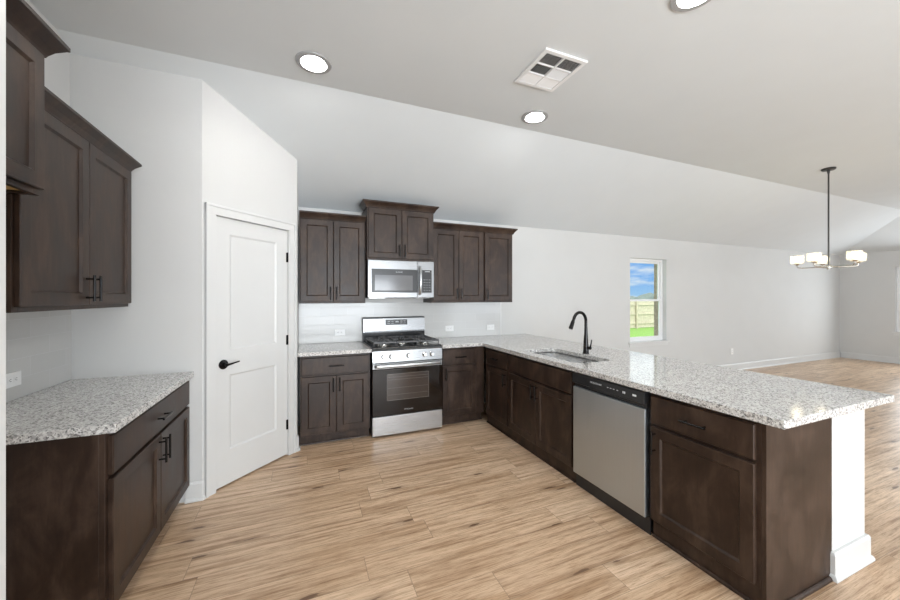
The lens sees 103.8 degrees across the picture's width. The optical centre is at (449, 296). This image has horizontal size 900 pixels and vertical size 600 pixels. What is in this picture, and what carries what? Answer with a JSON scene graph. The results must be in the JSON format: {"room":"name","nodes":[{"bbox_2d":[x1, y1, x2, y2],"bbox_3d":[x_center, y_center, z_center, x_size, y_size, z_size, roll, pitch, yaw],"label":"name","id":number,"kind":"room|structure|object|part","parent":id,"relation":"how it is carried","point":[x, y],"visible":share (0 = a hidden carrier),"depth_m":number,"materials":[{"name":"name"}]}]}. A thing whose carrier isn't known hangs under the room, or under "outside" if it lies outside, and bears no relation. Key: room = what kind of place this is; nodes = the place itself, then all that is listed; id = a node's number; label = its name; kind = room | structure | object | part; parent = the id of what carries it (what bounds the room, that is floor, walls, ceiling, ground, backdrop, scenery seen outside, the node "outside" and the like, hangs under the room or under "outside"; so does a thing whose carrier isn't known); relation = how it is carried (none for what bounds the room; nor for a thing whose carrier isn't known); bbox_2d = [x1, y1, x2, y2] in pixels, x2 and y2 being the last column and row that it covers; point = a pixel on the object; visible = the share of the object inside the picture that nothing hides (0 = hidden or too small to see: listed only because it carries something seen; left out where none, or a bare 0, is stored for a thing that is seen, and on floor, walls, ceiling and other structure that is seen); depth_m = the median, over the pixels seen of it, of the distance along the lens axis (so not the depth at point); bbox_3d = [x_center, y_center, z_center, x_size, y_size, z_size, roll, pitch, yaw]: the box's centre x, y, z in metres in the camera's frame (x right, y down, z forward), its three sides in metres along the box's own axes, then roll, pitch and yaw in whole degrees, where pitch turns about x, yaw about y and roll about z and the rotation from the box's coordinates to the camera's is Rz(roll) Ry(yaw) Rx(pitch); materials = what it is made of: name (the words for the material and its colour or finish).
{"room":"kitchen","nodes":[
{"label":"kitchen","id":0,"kind":"room"},
{"bbox_2d":[0,0,5,599],"bbox_3d":[-1.222,-0.085,0.458,0.857,3.050,0.115,0,0,-22],"label":"wall","id":1,"kind":"structure","parent":0,"point":[2,2],"depth_m":0.67,"materials":[{"name":"white paint"}]},
{"bbox_2d":[25,0,69,105],"bbox_3d":[-1.390,-0.085,-0.419,0.120,3.050,8.280,0,0,-22],"label":"wall","id":2,"kind":"structure","parent":0,"point":[56,66],"depth_m":2.14,"materials":[{"name":"white paint"}]},
{"bbox_2d":[6,0,70,195],"bbox_3d":[-1.611,-0.716,0.912,0.480,0.637,1.012,0,0,-22],"label":"upper cabinet","id":3,"kind":"object","parent":2,"relation":"attached to","point":[30,40],"visible":1,"depth_m":1.30,"materials":[{"name":"brown wood"}]},
{"bbox_3d":[-1.634,-0.415,0.869,0.392,0.010,0.921,0,0,-22],"label":"panel","id":4,"kind":"part","parent":3,"relation":"part of","materials":[{"name":"brown wood"}]},
{"bbox_3d":[-1.513,-0.683,1.170,0.020,0.527,0.461,0,0,-22],"label":"door","id":5,"kind":"part","parent":3,"relation":"part of","materials":[{"name":"brown wood"}]},
{"bbox_3d":[-1.611,-0.993,0.912,0.480,0.084,1.012,0,0,-22],"label":"crown moulding","id":6,"kind":"part","parent":3,"relation":"part of","materials":[{"name":"brown wood"}]},
{"bbox_2d":[6,310,70,401],"bbox_3d":[-2.204,0.294,1.732,0.008,0.462,1.118,0,0,-22],"label":"tile backsplash","id":7,"kind":"structure","parent":2,"relation":"attached to","point":[38,344],"depth_m":1.97,"materials":[{"name":"white tile"}]},
{"bbox_2d":[6,370,20,388],"bbox_3d":[-2.220,0.420,1.791,0.008,0.073,0.117,0,0,-22],"label":"wall outlet","id":8,"kind":"object","parent":7,"relation":"attached to","point":[13,379],"visible":0.89,"depth_m":1.79,"materials":[{"name":"white plastic"}]},
{"bbox_2d":[6,86,141,312],"bbox_3d":[-2.025,-0.409,1.799,0.388,0.942,1.037,0,0,-22],"label":"upper cabinet","id":9,"kind":"object","parent":2,"relation":"attached to","point":[68,246],"visible":0.88,"depth_m":1.70,"materials":[{"name":"brown wood"}]},
{"bbox_3d":[-1.790,-0.382,1.607,0.020,0.844,0.479,0,0,-22],"label":"door","id":10,"kind":"part","parent":9,"relation":"part of","materials":[{"name":"brown wood"}]},
{"bbox_3d":[-1.843,-0.045,1.813,0.039,0.135,0.011,0,0,-22],"label":"bar pull","id":11,"kind":"part","parent":9,"relation":"part of","materials":[{"name":"black metal"}]},
{"bbox_3d":[-2.029,-0.845,1.797,0.380,0.070,1.037,0,0,-22],"label":"crown moulding","id":12,"kind":"part","parent":9,"relation":"part of","materials":[{"name":"brown wood"}]},
{"bbox_3d":[-1.865,-0.045,1.869,0.039,0.135,0.011,0,0,-22],"label":"bar pull","id":13,"kind":"part","parent":9,"relation":"part of","materials":[{"name":"black metal"}]},
{"bbox_3d":[-1.973,-0.382,2.053,0.020,0.844,0.479,0,0,-22],"label":"door","id":14,"kind":"part","parent":9,"relation":"part of","materials":[{"name":"brown wood"}]},
{"bbox_2d":[70,54,201,502],"bbox_3d":[-2.118,-0.055,2.438,0.705,2.990,0.120,0,0,-22],"label":"wall","id":15,"kind":"structure","parent":0,"point":[155,117],"depth_m":2.41,"materials":[{"name":"white paint"}]},
{"bbox_2d":[185,480,205,503],"bbox_3d":[-1.796,1.373,2.494,0.121,0.135,0.034,0,0,-22],"label":"baseboard","id":16,"kind":"structure","parent":15,"relation":"attached to","point":[195,492],"depth_m":2.49,"materials":[{"name":"white paint"}]},
{"bbox_2d":[202,80,296,479],"bbox_3d":[-1.657,-0.055,2.939,0.120,2.990,0.866,0,0,23],"label":"wall","id":17,"kind":"structure","parent":0,"point":[244,168],"depth_m":2.80,"materials":[{"name":"white paint"}]},
{"bbox_2d":[204,202,295,497],"bbox_3d":[-1.638,0.380,2.922,0.169,2.120,0.816,0,0,23],"label":"door","id":18,"kind":"structure","parent":17,"relation":"in","point":[250,258],"depth_m":2.85,"materials":[{"name":"white paint"}]},
{"bbox_3d":[-1.676,0.510,2.684,0.055,0.072,0.134,0,0,23],"label":"handle","id":19,"kind":"part","parent":18,"relation":"part of","materials":[{"name":"black metal"}]},
{"bbox_2d":[296,435,299,451],"bbox_3d":[-1.430,1.373,3.316,0.046,0.135,0.073,0,0,-22],"label":"baseboard","id":20,"kind":"structure","parent":17,"relation":"attached to","point":[297,436],"depth_m":3.30,"materials":[{"name":"white paint"}]},
{"bbox_2d":[297,172,297,434],"bbox_3d":[-1.618,0.075,3.602,0.120,2.730,0.668,0,0,-22],"label":"wall","id":21,"kind":"structure","parent":0,"point":[297,172],"depth_m":3.46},
{"bbox_2d":[29,0,899,254],"bbox_3d":[4.787,-1.328,2.118,13.515,0.765,8.560,0,0,-22],"label":"ceiling","id":22,"kind":"structure","parent":0,"point":[717,121],"depth_m":2.86,"materials":[{"name":"white paint"}]},
{"bbox_2d":[295,51,331,73],"bbox_3d":[-0.937,-1.627,2.426,0.236,0.057,0.236,0,0,-22],"label":"recessed light","id":23,"kind":"object","parent":22,"relation":"in","point":[309,61],"visible":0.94,"depth_m":2.42,"materials":[{"name":"plastic"}]},
{"bbox_2d":[521,110,548,123],"bbox_3d":[0.758,-1.627,3.155,0.236,0.057,0.236,0,0,-22],"label":"recessed light","id":24,"kind":"object","parent":22,"relation":"in","point":[534,116],"visible":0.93,"depth_m":3.15,"materials":[{"name":"plastic"}]},
{"bbox_2d":[514,47,587,91],"bbox_3d":[0.708,-1.603,2.513,0.345,0.014,0.375,0,0,-22],"label":"ceiling vent","id":25,"kind":"object","parent":22,"relation":"in","point":[551,68],"visible":1,"depth_m":2.49,"materials":[{"name":"white plastic"}]},
{"bbox_2d":[670,0,710,11],"bbox_3d":[1.302,-1.627,1.870,0.236,0.057,0.236,0,0,-22],"label":"recessed light","id":26,"kind":"object","parent":22,"relation":"in","point":[677,5],"visible":1,"depth_m":1.94,"materials":[{"name":"plastic"}]},
{"bbox_2d":[794,167,861,269],"bbox_3d":[4.723,-0.975,4.423,0.661,1.270,0.675,0,0,-22],"label":"chandelier","id":27,"kind":"object","parent":22,"relation":"hanging from","point":[855,255],"visible":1,"depth_m":4.42,"materials":[{"name":"white glass"}]},
{"bbox_3d":[4.654,-0.395,4.550,0.076,0.050,0.266,0,0,-22],"label":"arm","id":28,"kind":"part","parent":27,"relation":"part of","materials":[{"name":"silver metal"}]},
{"bbox_3d":[4.745,-0.970,4.425,0.017,1.170,0.017,0,0,-22],"label":"stem","id":29,"kind":"part","parent":27,"relation":"part of","materials":[{"name":"brown metal"}]},
{"bbox_3d":[4.745,-0.496,4.139,0.060,0.070,0.060,0,0,-22],"label":"bulb","id":30,"kind":"part","parent":27,"relation":"part of","materials":[{"name":"white glass"}]},
{"bbox_2d":[119,357,899,599],"bbox_3d":[4.787,1.515,2.118,13.515,0.150,8.560,0,0,-22],"label":"floor","id":31,"kind":"structure","parent":0,"point":[462,510],"depth_m":2.16,"materials":[{"name":"brown wood"}]},
{"bbox_2d":[6,381,188,599],"bbox_3d":[-1.898,1.002,1.866,0.675,0.876,1.094,0,0,-22],"label":"base cabinet","id":32,"kind":"object","parent":31,"relation":"on","point":[83,514],"visible":0.84,"depth_m":1.45,"materials":[{"name":"brown wood"}]},
{"bbox_2d":[6,371,193,444],"bbox_3d":[-1.902,0.544,1.855,0.658,0.037,1.121,0,0,-22],"label":"countertop","id":33,"kind":"structure","parent":32,"relation":"on","point":[73,408],"depth_m":1.71,"materials":[{"name":"grey stone"}]},
{"bbox_3d":[-1.531,1.044,1.733,0.020,0.552,0.529,0,0,-22],"label":"door","id":34,"kind":"part","parent":32,"relation":"part of","materials":[{"name":"brown wood"}]},
{"bbox_3d":[-1.632,0.668,1.979,0.020,0.164,1.062,0,0,-22],"label":"drawer","id":35,"kind":"part","parent":32,"relation":"part of","materials":[{"name":"brown wood"}]},
{"bbox_3d":[-1.594,0.853,1.963,0.039,0.135,0.011,0,0,-22],"label":"bar pull","id":36,"kind":"part","parent":32,"relation":"part of","materials":[{"name":"black metal"}]},
{"bbox_3d":[-1.605,0.670,1.990,0.039,0.011,0.135,0,0,-22],"label":"bar pull","id":37,"kind":"part","parent":32,"relation":"part of","materials":[{"name":"black metal"}]},
{"bbox_3d":[-1.617,0.853,2.018,0.039,0.135,0.011,0,0,-22],"label":"bar pull","id":38,"kind":"part","parent":32,"relation":"part of","materials":[{"name":"black metal"}]},
{"bbox_3d":[-1.734,1.044,2.226,0.020,0.552,0.529,0,0,-22],"label":"door","id":39,"kind":"part","parent":32,"relation":"part of","materials":[{"name":"brown wood"}]},
{"bbox_2d":[300,353,369,445],"bbox_3d":[-1.230,1.002,3.746,0.660,0.876,0.693,0,0,-22],"label":"base cabinet","id":40,"kind":"object","parent":31,"relation":"on","point":[334,389],"visible":0.9,"depth_m":3.46,"materials":[{"name":"brown wood"}]},
{"bbox_3d":[-1.265,1.044,3.410,0.316,0.552,0.020,0,0,-22],"label":"door","id":41,"kind":"part","parent":40,"relation":"part of","materials":[{"name":"brown wood"}]},
{"bbox_2d":[297,341,371,356],"bbox_3d":[-1.239,0.544,3.750,0.690,0.037,0.679,0,0,-22],"label":"countertop","id":42,"kind":"structure","parent":40,"relation":"on","point":[338,348],"depth_m":3.57,"materials":[{"name":"grey stone"}]},
{"bbox_3d":[-1.145,1.431,3.537,0.660,0.016,0.012,0,0,-22],"label":"shoe moulding","id":43,"kind":"part","parent":40,"relation":"part of","materials":[{"name":"brown wood"}]},
{"bbox_3d":[-1.117,0.668,3.471,0.636,0.164,0.020,0,0,-22],"label":"drawer","id":44,"kind":"part","parent":40,"relation":"part of","materials":[{"name":"brown wood"}]},
{"bbox_3d":[-0.970,1.044,3.531,0.316,0.552,0.020,0,0,-22],"label":"door","id":45,"kind":"part","parent":40,"relation":"part of","materials":[{"name":"brown wood"}]},
{"bbox_2d":[362,316,441,436],"bbox_3d":[-0.552,0.840,3.994,0.762,1.200,0.727,0,0,-22],"label":"gas range","id":46,"kind":"object","parent":31,"relation":"on","point":[406,362],"visible":0.99,"depth_m":3.73,"materials":[{"name":"silver metal"}]},
{"bbox_2d":[363,339,440,349],"bbox_3d":[-0.558,0.529,4.010,0.758,0.022,0.594,0,0,-22],"label":"cooktop","id":47,"kind":"object","parent":46,"relation":"in","point":[429,345],"depth_m":3.79,"materials":[{"name":"black metal"}]},
{"bbox_3d":[-0.448,0.604,3.742,0.756,0.137,0.084,0,0,-22],"label":"control panel","id":48,"kind":"part","parent":46,"relation":"part of","materials":[{"name":"metal"}]},
{"bbox_3d":[-0.441,1.321,3.725,0.756,0.193,0.040,0,0,-22],"label":"storage drawer","id":49,"kind":"part","parent":46,"relation":"part of","materials":[{"name":"silver metal"}]},
{"bbox_3d":[-0.441,0.979,3.725,0.756,0.478,0.040,0,0,-22],"label":"oven door","id":50,"kind":"part","parent":46,"relation":"part of","materials":[{"name":"clear glass"}]},
{"bbox_3d":[-0.441,0.708,3.723,0.756,0.060,0.044,0,0,-22],"label":"door trim","id":51,"kind":"part","parent":46,"relation":"part of","materials":[{"name":"metal"}]},
{"bbox_3d":[-0.426,0.705,3.688,0.718,0.033,0.064,0,0,-22],"label":"oven handle","id":52,"kind":"part","parent":46,"relation":"part of","materials":[{"name":"silver metal"}]},
{"bbox_2d":[442,346,483,424],"bbox_3d":[0.040,1.002,4.268,0.530,0.876,0.693,0,0,-22],"label":"base cabinet","id":53,"kind":"object","parent":31,"relation":"on","point":[462,367],"visible":0.68,"depth_m":3.99,"materials":[{"name":"brown wood"}]},
{"bbox_3d":[0.107,0.668,3.974,0.409,0.164,0.020,0,0,-22],"label":"drawer","id":54,"kind":"part","parent":53,"relation":"part of","materials":[{"name":"brown wood"}]},
{"bbox_3d":[0.107,1.044,3.974,0.409,0.552,0.020,0,0,-22],"label":"door","id":55,"kind":"part","parent":53,"relation":"part of","materials":[{"name":"brown wood"}]},
{"bbox_3d":[0.126,1.431,4.059,0.530,0.016,0.012,0,0,-22],"label":"shoe moulding","id":56,"kind":"part","parent":53,"relation":"part of","materials":[{"name":"brown wood"}]},
{"bbox_2d":[486,347,510,437],"bbox_3d":[0.747,1.002,3.928,0.634,0.876,0.500,0,0,-22],"label":"base cabinet","id":57,"kind":"object","parent":31,"relation":"on","point":[497,371],"visible":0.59,"depth_m":3.80,"materials":[{"name":"brown wood"}]},
{"bbox_3d":[0.503,0.668,3.816,0.020,0.164,0.454,0,0,-22],"label":"drawer","id":58,"kind":"part","parent":57,"relation":"part of","materials":[{"name":"brown wood"}]},
{"bbox_3d":[0.503,1.044,3.816,0.020,0.552,0.454,0,0,-22],"label":"door","id":59,"kind":"part","parent":57,"relation":"part of","materials":[{"name":"brown wood"}]},
{"bbox_3d":[0.521,1.431,3.836,0.012,0.016,0.500,0,0,-22],"label":"shoe moulding","id":60,"kind":"part","parent":57,"relation":"part of","materials":[{"name":"brown wood"}]},
{"bbox_2d":[508,352,599,482],"bbox_3d":[1.020,1.002,3.262,0.634,0.876,0.940,0,0,-22],"label":"base cabinet","id":61,"kind":"object","parent":31,"relation":"on","point":[540,395],"visible":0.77,"depth_m":3.08,"materials":[{"name":"brown wood"}]},
{"bbox_3d":[0.685,1.044,3.373,0.020,0.552,0.456,0,0,-22],"label":"door","id":62,"kind":"part","parent":61,"relation":"part of","materials":[{"name":"brown wood"}]},
{"bbox_3d":[0.772,0.668,3.160,0.020,0.164,0.916,0,0,-22],"label":"drawer","id":63,"kind":"part","parent":61,"relation":"part of","materials":[{"name":"brown wood"}]},
{"bbox_3d":[0.794,1.431,3.170,0.012,0.016,0.940,0,0,-22],"label":"shoe moulding","id":64,"kind":"part","parent":61,"relation":"part of","materials":[{"name":"brown wood"}]},
{"bbox_3d":[0.860,1.044,2.948,0.020,0.552,0.456,0,0,-22],"label":"door","id":65,"kind":"part","parent":61,"relation":"part of","materials":[{"name":"brown wood"}]},
{"bbox_2d":[433,334,893,429],"bbox_3d":[1.023,0.544,3.190,1.534,0.037,3.434,0,0,-22],"label":"countertop","id":66,"kind":"structure","parent":61,"relation":"on","point":[780,402],"depth_m":2.17,"materials":[{"name":"grey stone"}]},
{"bbox_2d":[536,352,598,362],"bbox_3d":[1.038,0.668,3.218,0.413,0.204,0.793,0,0,-22],"label":"sink","id":67,"kind":"object","parent":66,"relation":"in","point":[561,356],"visible":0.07,"depth_m":3.30,"materials":[{"name":"metal"}]},
{"bbox_2d":[569,311,591,353],"bbox_3d":[1.191,0.327,3.223,0.252,0.398,0.094,0,0,-30],"label":"kitchen faucet","id":68,"kind":"object","parent":66,"relation":"on","point":[586,347],"visible":1,"depth_m":3.27,"materials":[{"name":"black metal"}]},
{"bbox_3d":[1.203,0.327,3.251,0.204,0.398,0.058,0,0,-30],"label":"spout","id":69,"kind":"part","parent":68,"relation":"part of","materials":[{"name":"black metal"}]},
{"bbox_2d":[572,372,652,534],"bbox_3d":[1.324,1.006,2.522,0.596,0.868,0.630,0,0,-22],"label":"dishwasher","id":70,"kind":"object","parent":31,"relation":"on","point":[612,421],"visible":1,"depth_m":2.34,"materials":[{"name":"silver metal"}]},
{"bbox_2d":[650,393,761,599],"bbox_3d":[1.553,1.002,1.965,0.634,0.876,0.555,0,0,-22],"label":"base cabinet","id":71,"kind":"object","parent":31,"relation":"on","point":[706,464],"visible":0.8,"depth_m":1.80,"materials":[{"name":"brown wood"}]},
{"bbox_3d":[1.188,0.853,2.070,0.039,0.135,0.011,0,0,-22],"label":"bar pull","id":72,"kind":"part","parent":71,"relation":"part of","materials":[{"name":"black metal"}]},
{"bbox_3d":[1.277,0.670,1.855,0.039,0.011,0.135,0,0,-22],"label":"bar pull","id":73,"kind":"part","parent":71,"relation":"part of","materials":[{"name":"black metal"}]},
{"bbox_3d":[1.327,1.431,1.872,0.012,0.016,0.555,0,0,-22],"label":"shoe moulding","id":74,"kind":"part","parent":71,"relation":"part of","materials":[{"name":"brown wood"}]},
{"bbox_3d":[1.304,0.668,1.866,0.020,0.164,0.525,0,0,-22],"label":"drawer","id":75,"kind":"part","parent":71,"relation":"part of","materials":[{"name":"brown wood"}]},
{"bbox_2d":[762,418,832,599],"bbox_3d":[1.693,1.002,1.703,0.574,0.876,0.033,0,0,-22],"label":"end panel","id":76,"kind":"object","parent":31,"relation":"on","point":[796,461],"visible":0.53,"depth_m":1.69,"materials":[{"name":"brown wood"}]},
{"bbox_3d":[1.687,1.429,1.691,0.535,0.020,0.014,0,0,-22],"label":"shoe moulding","id":77,"kind":"part","parent":76,"relation":"part of","materials":[{"name":"brown wood"}]},
{"bbox_2d":[298,207,838,425],"bbox_3d":[3.191,0.217,6.003,13.475,2.445,0.120,0,0,-22],"label":"wall","id":78,"kind":"structure","parent":0,"point":[754,302],"depth_m":6.34,"materials":[{"name":"white paint"}]},
{"bbox_2d":[299,210,365,303],"bbox_3d":[-1.294,-0.409,3.890,0.672,0.954,0.378,0,0,-22],"label":"upper cabinet","id":79,"kind":"object","parent":78,"relation":"attached to","point":[331,245],"visible":1,"depth_m":3.74,"materials":[{"name":"brown wood"}]},
{"bbox_3d":[-1.391,-0.382,3.699,0.322,0.856,0.020,0,0,-22],"label":"door","id":80,"kind":"part","parent":79,"relation":"part of","materials":[{"name":"brown wood"}]},
{"bbox_3d":[-1.235,-0.851,3.747,0.672,0.070,0.052,0,0,-22],"label":"crown moulding","id":81,"kind":"part","parent":79,"relation":"part of","materials":[{"name":"brown wood"}]},
{"bbox_3d":[-1.090,-0.382,3.822,0.322,0.856,0.020,0,0,-22],"label":"door","id":82,"kind":"part","parent":79,"relation":"part of","materials":[{"name":"brown wood"}]},
{"bbox_2d":[359,199,438,261],"bbox_3d":[-0.610,-0.727,4.128,0.868,0.639,0.458,0,0,-22],"label":"upper cabinet","id":83,"kind":"object","parent":78,"relation":"attached to","point":[395,231],"visible":0.88,"depth_m":3.94,"materials":[{"name":"brown wood"}]},
{"bbox_3d":[-0.714,-0.700,3.891,0.368,0.541,0.020,0,0,-22],"label":"door","id":84,"kind":"part","parent":83,"relation":"part of","materials":[{"name":"brown wood"}]},
{"bbox_3d":[-0.578,-1.011,4.049,0.868,0.070,0.271,0,0,-22],"label":"crown moulding","id":85,"kind":"part","parent":83,"relation":"part of","materials":[{"name":"brown wood"}]},
{"bbox_2d":[365,260,433,297],"bbox_3d":[-0.605,-0.196,4.116,0.756,0.420,0.466,0,0,-22],"label":"microwave","id":86,"kind":"object","parent":83,"relation":"attached to","point":[383,278],"visible":0.99,"depth_m":3.94,"materials":[{"name":"silver metal"}]},
{"bbox_3d":[-0.608,-0.179,3.917,0.519,0.258,0.004,0,0,-22],"label":"door glass","id":87,"kind":"part","parent":86,"relation":"part of","materials":[{"name":"grey glass"}]},
{"bbox_3d":[-0.335,-0.188,4.006,0.027,0.326,0.057,0,0,-22],"label":"handle","id":88,"kind":"part","parent":86,"relation":"part of","materials":[{"name":"silver metal"}]},
{"bbox_3d":[-0.283,-0.198,4.070,0.194,0.412,0.034,0,0,-22],"label":"control panel","id":89,"kind":"part","parent":86,"relation":"part of","materials":[{"name":"metal"}]},
{"bbox_3d":[-0.370,-0.700,4.032,0.368,0.541,0.020,0,0,-22],"label":"door","id":90,"kind":"part","parent":83,"relation":"part of","materials":[{"name":"brown wood"}]},
{"bbox_2d":[299,302,500,343],"bbox_3d":[-0.488,0.297,4.421,2.589,0.456,0.010,0,0,-22],"label":"tile backsplash","id":91,"kind":"structure","parent":78,"relation":"attached to","point":[318,322],"depth_m":4.33,"materials":[{"name":"white tile"}]},
{"bbox_2d":[335,329,344,335],"bbox_3d":[-1.274,0.410,4.090,0.117,0.073,0.008,0,0,-22],"label":"wall outlet","id":92,"kind":"object","parent":91,"relation":"attached to","point":[338,332],"visible":1,"depth_m":4.08,"materials":[{"name":"white plastic"}]},
{"bbox_2d":[445,325,453,330],"bbox_3d":[-0.007,0.410,4.610,0.117,0.073,0.008,0,0,-22],"label":"wall outlet","id":93,"kind":"object","parent":91,"relation":"attached to","point":[447,328],"visible":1,"depth_m":4.61,"materials":[{"name":"white plastic"}]},
{"bbox_2d":[487,324,493,329],"bbox_3d":[0.557,0.415,4.842,0.117,0.073,0.008,0,0,-22],"label":"wall outlet","id":94,"kind":"object","parent":91,"relation":"attached to","point":[489,327],"visible":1,"depth_m":4.84,"materials":[{"name":"white plastic"}]},
{"bbox_2d":[423,222,484,302],"bbox_3d":[0.051,-0.409,4.443,0.690,0.954,0.378,0,0,-22],"label":"upper cabinet","id":95,"kind":"object","parent":78,"relation":"attached to","point":[457,248],"visible":0.84,"depth_m":4.30,"materials":[{"name":"brown wood"}]},
{"bbox_3d":[-0.051,-0.382,4.249,0.331,0.856,0.020,0,0,-22],"label":"door","id":96,"kind":"part","parent":95,"relation":"part of","materials":[{"name":"brown wood"}]},
{"bbox_3d":[0.110,-0.851,4.299,0.690,0.070,0.052,0,0,-22],"label":"crown moulding","id":97,"kind":"part","parent":95,"relation":"part of","materials":[{"name":"brown wood"}]},
{"bbox_3d":[0.259,-0.382,4.377,0.331,0.856,0.020,0,0,-22],"label":"door","id":98,"kind":"part","parent":95,"relation":"part of","materials":[{"name":"brown wood"}]},
{"bbox_2d":[483,226,517,301],"bbox_3d":[0.593,-0.409,4.665,0.477,0.954,0.378,0,0,-22],"label":"upper cabinet","id":99,"kind":"object","parent":78,"relation":"attached to","point":[497,241],"visible":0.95,"depth_m":4.52,"materials":[{"name":"brown wood"}]},
{"bbox_3d":[0.591,-0.851,4.669,0.477,0.070,0.370,0,0,-22],"label":"crown moulding","id":100,"kind":"part","parent":99,"relation":"part of","materials":[{"name":"brown wood"}]},
{"bbox_2d":[628,257,669,346],"bbox_3d":[3.352,0.050,6.112,1.385,1.920,0.260,0,0,-22],"label":"window","id":101,"kind":"structure","parent":78,"relation":"in","point":[660,265],"depth_m":6.22,"materials":[{"name":"white plastic"}]},
{"bbox_3d":[3.346,-0.272,6.127,0.795,0.687,0.022,0,0,-22],"label":"sash","id":102,"kind":"part","parent":101,"relation":"part of","materials":[{"name":"clear glass"}]},
{"bbox_3d":[3.354,0.379,6.105,0.795,0.673,0.022,0,0,-22],"label":"sash","id":103,"kind":"part","parent":101,"relation":"part of","materials":[{"name":"white plastic"}]},
{"bbox_3d":[3.381,0.795,6.041,0.955,0.079,0.106,0,0,-22],"label":"sill","id":104,"kind":"part","parent":101,"relation":"part of","materials":[{"name":"white paint"}]},
{"bbox_2d":[718,351,840,369],"bbox_3d":[5.229,1.373,6.760,8.890,0.135,0.028,0,0,-22],"label":"baseboard","id":105,"kind":"structure","parent":78,"relation":"attached to","point":[789,360],"depth_m":7.51,"materials":[{"name":"white paint"}]},
{"bbox_2d":[630,292,653,298],"bbox_3d":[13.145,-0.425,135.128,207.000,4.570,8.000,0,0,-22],"label":"tree","id":106,"kind":"object","parent":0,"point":[650,295],"visible":0.04,"depth_m":164.83,"materials":[{"name":"green plant"}]},
{"bbox_2d":[832,409,864,550],"bbox_3d":[1.486,1.002,3.426,0.347,0.876,3.349,0,0,-22],"label":"wall","id":107,"kind":"structure","parent":0,"point":[848,430],"depth_m":1.88,"materials":[{"name":"white paint"}]},
{"bbox_2d":[829,533,874,583],"bbox_3d":[1.497,1.372,3.399,0.407,0.136,3.350,0,0,-22],"label":"baseboard","id":108,"kind":"structure","parent":107,"relation":"attached to","point":[848,559],"depth_m":1.85,"materials":[{"name":"white paint"}]},
{"bbox_2d":[839,250,899,357],"bbox_3d":[10.964,0.217,4.655,0.120,2.445,8.280,0,0,-22],"label":"wall","id":109,"kind":"structure","parent":0,"point":[866,290],"depth_m":8.01,"materials":[{"name":"white paint"}]},
{"bbox_2d":[841,352,899,363],"bbox_3d":[10.901,1.373,4.613,0.028,0.135,8.250,0,0,-22],"label":"baseboard","id":110,"kind":"structure","parent":109,"relation":"attached to","point":[887,359],"depth_m":7.97,"materials":[{"name":"white paint"}]},
{"bbox_2d":[892,266,899,335],"bbox_3d":[9.922,0.050,7.297,0.260,1.920,1.380,0,0,-22],"label":"window","id":111,"kind":"structure","parent":109,"relation":"in","point":[897,269],"depth_m":7.67,"materials":[{"name":"white plastic"}]},
{"bbox_3d":[9.924,0.050,7.298,0.055,1.420,0.880,0,0,-22],"label":"frame","id":112,"kind":"part","parent":111,"relation":"part of","materials":[{"name":"white plastic"}]},
{"label":"outside","id":113,"kind":"structure","parent":0,"visible":0},
{"bbox_2d":[630,327,653,336],"bbox_3d":[14.160,1.900,83.966,150.000,0.080,135.420,0,0,-22],"label":"lawn","id":114,"kind":"structure","parent":113,"point":[645,331],"depth_m":18.49,"materials":[{"name":"green plant"}]},
{"bbox_2d":[630,301,653,328],"bbox_3d":[11.823,1.046,21.224,18.000,1.628,0.160,0,0,-22],"label":"wooden fence","id":115,"kind":"object","parent":114,"relation":"on","point":[641,312],"visible":0.09,"depth_m":21.14,"materials":[{"name":"brown wood"}]},
{"bbox_3d":[11.045,1.060,20.868,0.090,1.600,0.094,0,0,-22],"label":"post","id":116,"kind":"part","parent":115,"relation":"part of","materials":[{"name":"brown wood"}]}
]}

